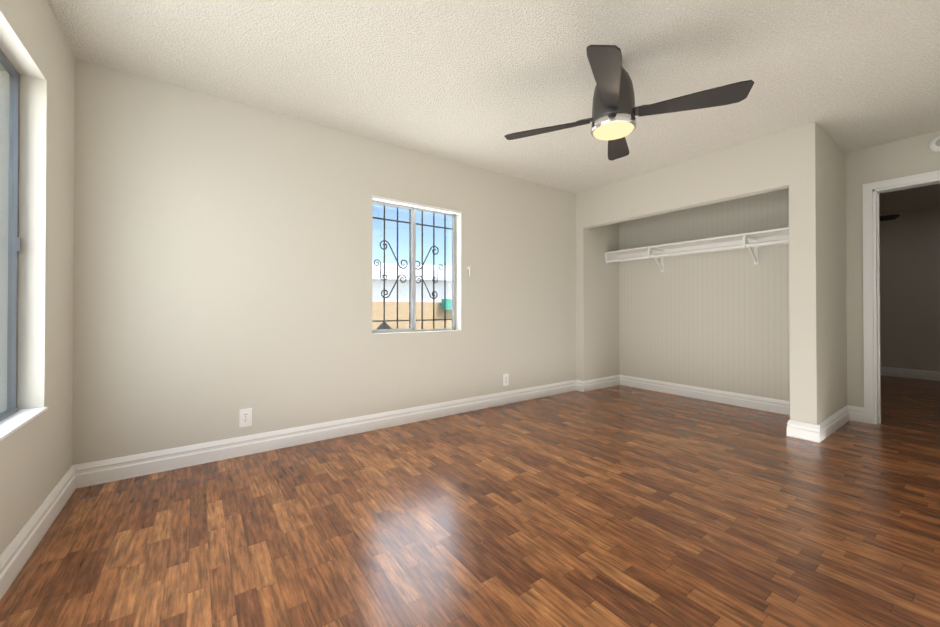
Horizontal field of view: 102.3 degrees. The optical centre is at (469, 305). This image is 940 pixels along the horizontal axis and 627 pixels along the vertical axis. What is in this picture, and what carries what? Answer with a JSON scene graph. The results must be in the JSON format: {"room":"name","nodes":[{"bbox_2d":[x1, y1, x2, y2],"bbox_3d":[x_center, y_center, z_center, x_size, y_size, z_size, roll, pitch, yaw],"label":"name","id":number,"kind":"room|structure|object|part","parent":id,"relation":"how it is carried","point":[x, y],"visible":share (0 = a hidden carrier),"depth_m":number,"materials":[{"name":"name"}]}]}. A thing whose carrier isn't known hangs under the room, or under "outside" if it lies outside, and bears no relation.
{"room":"empty bedroom","nodes":[
{"label":"empty bedroom","id":0,"kind":"room"},
{"bbox_2d":[0,0,74,554],"bbox_3d":[-1.204,-0.200,0.561,0.160,2.440,4.110,0,0,-36],"label":"wall","id":1,"kind":"structure","parent":0,"point":[46,256],"depth_m":1.73,"materials":[{"name":"beige paint"}]},
{"bbox_2d":[0,49,20,420],"bbox_3d":[-1.411,-0.288,0.850,0.058,1.520,2.100,0,0,-36],"label":"window","id":2,"kind":"structure","parent":1,"relation":"in","point":[14,244],"depth_m":1.68,"materials":[{"name":"silver metal"}]},
{"bbox_3d":[-1.425,-0.288,0.840,0.004,1.480,2.060,0,0,-36],"label":"glass","id":3,"kind":"part","parent":2,"relation":"part of","materials":[{"name":"glass"}]},
{"bbox_2d":[0,407,47,440],"bbox_3d":[-1.375,0.467,0.871,0.094,0.012,2.098,0,0,-36],"label":"window sill","id":4,"kind":"structure","parent":1,"relation":"on","point":[13,423],"depth_m":1.55,"materials":[{"name":"white wood"}]},
{"bbox_2d":[0,464,79,599],"bbox_3d":[-1.129,0.956,0.601,0.018,0.130,3.720,0,0,-36],"label":"baseboard","id":5,"kind":"structure","parent":1,"relation":"attached to","point":[15,555],"depth_m":1.61,"materials":[{"name":"white wood"}]},
{"bbox_2d":[72,58,575,464],"bbox_3d":[-0.055,-0.178,3.821,5.515,2.440,0.160,0,0,-36],"label":"wall","id":6,"kind":"structure","parent":0,"point":[167,250],"depth_m":2.70,"materials":[{"name":"beige paint"}]},
{"bbox_2d":[239,408,251,427],"bbox_3d":[-1.558,0.779,2.629,0.076,0.124,0.010,0,0,-36],"label":"electrical outlet","id":7,"kind":"object","parent":6,"relation":"attached to","point":[245,417],"visible":1,"depth_m":2.63,"materials":[{"name":"white plastic"}]},
{"bbox_2d":[80,380,579,487],"bbox_3d":[-0.451,0.974,3.405,4.395,0.130,0.040,0,0,-36],"label":"baseboard","id":8,"kind":"structure","parent":6,"relation":"attached to","point":[114,469],"depth_m":2.76,"materials":[{"name":"white wood"}]},
{"bbox_2d":[372,206,451,328],"bbox_3d":[-0.570,-0.340,3.600,1.051,1.320,0.036,0,0,-36],"label":"bars","id":9,"kind":"object","parent":6,"relation":"attached to","point":[421,279],"depth_m":3.66,"materials":[{"name":"grey metal"}]},
{"bbox_2d":[372,200,454,332],"bbox_3d":[-0.522,-0.340,3.533,0.900,1.160,0.044,0,0,-36],"label":"window","id":10,"kind":"structure","parent":6,"relation":"in","point":[413,300],"depth_m":3.52,"materials":[{"name":"silver metal"}]},
{"bbox_2d":[372,195,461,214],"bbox_3d":[-0.462,-0.911,3.454,0.910,0.024,0.048,0,0,-36],"label":"headrail","id":11,"kind":"object","parent":6,"relation":"attached to","point":[399,202],"visible":0.86,"depth_m":3.41,"materials":[{"name":"white"}]},
{"bbox_2d":[503,374,508,385],"bbox_3d":[0.382,0.788,4.025,0.076,0.124,0.010,0,0,-36],"label":"electrical outlet","id":12,"kind":"object","parent":6,"relation":"attached to","point":[505,379],"visible":1,"depth_m":4.02,"materials":[{"name":"white plastic"}]},
{"bbox_2d":[0,375,939,626],"bbox_3d":[2.936,1.094,2.639,9.320,0.120,5.860,0,0,-36],"label":"floor","id":13,"kind":"structure","parent":0,"point":[620,506],"depth_m":1.75,"materials":[{"name":"laminate"}]},
{"bbox_2d":[47,0,939,214],"bbox_3d":[2.936,-1.496,2.656,9.320,0.180,5.860,0,0,-36],"label":"ceiling","id":14,"kind":"structure","parent":0,"point":[471,82],"depth_m":2.23,"materials":[{"name":"white paint"}]},
{"bbox_2d":[504,45,753,160],"bbox_3d":[0.837,-1.206,2.215,1.005,0.406,1.005,0,0,-20],"label":"fan","id":15,"kind":"object","parent":14,"relation":"hanging from","point":[615,111],"visible":1,"depth_m":2.10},
{"bbox_3d":[0.837,-1.223,2.216,0.236,0.319,0.236,0,0,-36],"label":"motor","id":16,"kind":"part","parent":15,"relation":"part of","materials":[{"name":"brown metal"}]},
{"bbox_2d":[576,192,619,380],"bbox_3d":[1.659,-0.171,4.889,0.755,2.440,0.110,0,0,-36],"label":"wall pier","id":17,"kind":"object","parent":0,"point":[597,318],"visible":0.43,"depth_m":4.77,"materials":[{"name":"beige paint"}]},
{"bbox_2d":[580,375,619,391],"bbox_3d":[1.681,0.983,4.818,0.753,0.130,0.018,0,0,-36],"label":"baseboard","id":18,"kind":"structure","parent":17,"relation":"attached to","point":[588,385],"depth_m":4.78,"materials":[{"name":"white wood"}]},
{"bbox_2d":[583,130,788,228],"bbox_3d":[2.005,-1.178,3.855,0.100,0.440,1.982,0,0,-36],"label":"wall","id":19,"kind":"structure","parent":0,"point":[757,166],"depth_m":3.58,"materials":[{"name":"beige paint"}]},
{"bbox_2d":[619,188,789,400],"bbox_3d":[2.710,-0.174,4.387,0.365,2.440,2.152,0,0,-36],"label":"wall","id":20,"kind":"structure","parent":0,"point":[717,320],"depth_m":4.16,"materials":[{"name":"beige paint"}]},
{"bbox_2d":[605,227,788,271],"bbox_3d":[2.461,-0.555,4.143,0.328,0.278,2.042,0,0,-36],"label":"closet shelf","id":21,"kind":"object","parent":20,"relation":"attached to","point":[755,240],"visible":0.67,"depth_m":4.05,"materials":[{"name":"white wood"}]},
{"bbox_3d":[2.351,-0.577,4.063,0.056,0.056,2.006,0,0,-36],"label":"rod","id":22,"kind":"part","parent":21,"relation":"part of","materials":[{"name":"white"}]},
{"bbox_2d":[620,375,789,414],"bbox_3d":[2.587,0.980,4.223,0.018,0.130,2.042,0,0,-36],"label":"baseboard","id":23,"kind":"structure","parent":20,"relation":"attached to","point":[731,398],"depth_m":4.14,"materials":[{"name":"white wood"}]},
{"bbox_2d":[788,127,799,421],"bbox_3d":[2.601,-0.183,3.020,0.100,2.440,0.060,0,0,-36],"label":"wall pier","id":24,"kind":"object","parent":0,"point":[794,281],"visible":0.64,"depth_m":2.99,"materials":[{"name":"beige paint"}]},
{"bbox_2d":[798,122,846,424],"bbox_3d":[3.062,-0.182,3.253,1.120,2.440,0.100,0,0,-36],"label":"wall","id":25,"kind":"structure","parent":0,"point":[822,276],"depth_m":2.98,"materials":[{"name":"beige paint"}]},
{"bbox_2d":[808,405,855,442],"bbox_3d":[3.040,0.973,3.158,1.018,0.130,0.060,0,0,-36],"label":"baseboard","id":26,"kind":"structure","parent":25,"relation":"attached to","point":[817,433],"depth_m":3.06,"materials":[{"name":"white wood"}]},
{"bbox_2d":[845,131,939,407],"bbox_3d":[3.788,-0.183,3.099,0.120,2.440,0.998,0,0,-36],"label":"wall","id":27,"kind":"structure","parent":0,"point":[859,168],"depth_m":3.40,"materials":[{"name":"beige paint"}]},
{"bbox_2d":[862,170,939,423],"bbox_3d":[3.838,-0.023,3.029,0.156,2.120,0.947,0,0,-36],"label":"door frame","id":28,"kind":"structure","parent":27,"relation":"attached to","point":[871,306],"depth_m":3.33,"materials":[{"name":"white wood"}]},
{"bbox_2d":[928,135,939,151],"bbox_3d":[3.756,-1.298,3.017,0.037,0.136,0.136,0,0,-36],"label":"smoke detector","id":29,"kind":"object","parent":27,"relation":"attached to","point":[934,144],"visible":1,"depth_m":3.03,"materials":[{"name":"white plastic"}]},
{"bbox_2d":[880,207,939,371],"bbox_3d":[6.651,-0.168,5.327,0.160,2.440,5.870,0,0,-36],"label":"wall","id":30,"kind":"structure","parent":0,"point":[909,289],"depth_m":5.51,"materials":[{"name":"beige paint"}]},
{"bbox_2d":[881,367,939,380],"bbox_3d":[6.579,0.986,5.268,0.018,0.130,5.550,0,0,-36],"label":"baseboard","id":31,"kind":"structure","parent":30,"relation":"attached to","point":[912,373],"depth_m":5.49,"materials":[{"name":"white wood"}]},
{"label":"outside","id":32,"kind":"structure","parent":0,"visible":0},
{"bbox_3d":[-0.383,1.364,-0.454,80.000,0.200,80.000,0,0,-36],"label":"ground","id":33,"kind":"structure","parent":32,"visible":0},
{"bbox_2d":[377,322,391,328],"bbox_3d":[-1.412,0.777,6.200,0.260,1.060,0.037,0,0,-36],"label":"diamond sign","id":34,"kind":"object","parent":33,"relation":"on","point":[386,327],"depth_m":6.20,"materials":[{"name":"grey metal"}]},
{"bbox_2d":[372,279,451,301],"bbox_3d":[-8.741,-0.130,27.109,14.000,3.150,7.000,0,0,-14],"label":"building","id":35,"kind":"structure","parent":33,"relation":"on","point":[405,291],"depth_m":24.64,"materials":[{"name":"white"}]},
{"bbox_2d":[372,263,451,280],"bbox_3d":[-8.741,-2.380,27.123,14.800,1.450,8.000,0,0,-14],"label":"building roof","id":36,"kind":"structure","parent":35,"relation":"on","point":[405,271],"depth_m":26.01,"materials":[{"name":"grey"}]},
{"bbox_2d":[372,302,451,329],"bbox_3d":[2.433,0.638,11.558,17.400,1.410,0.200,0,0,-36],"label":"wall","id":37,"kind":"structure","parent":33,"relation":"on","point":[418,313],"depth_m":8.64,"materials":[{"name":"beige"}]},
{"bbox_2d":[442,299,451,309],"bbox_3d":[-0.412,-0.032,9.268,0.600,0.260,0.100,0,0,-36],"label":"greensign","id":38,"kind":"object","parent":37,"relation":"attached to","point":[448,301],"depth_m":9.13,"materials":[{"name":"teal"}]},
{"bbox_3d":[4.695,-1.093,5.003,0.403,0.024,0.403,0,0,-36],"label":"iron","id":39,"kind":"object","parent":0,"visible":0},
{"bbox_2d":[880,214,899,220],"bbox_3d":[5.030,-1.087,4.783,0.533,0.041,0.145,0,0,36],"label":"fan","id":40,"kind":"object","parent":39,"relation":"attached to","point":[889,217],"visible":0.1,"depth_m":4.62,"materials":[{"name":"grey"}]}
]}

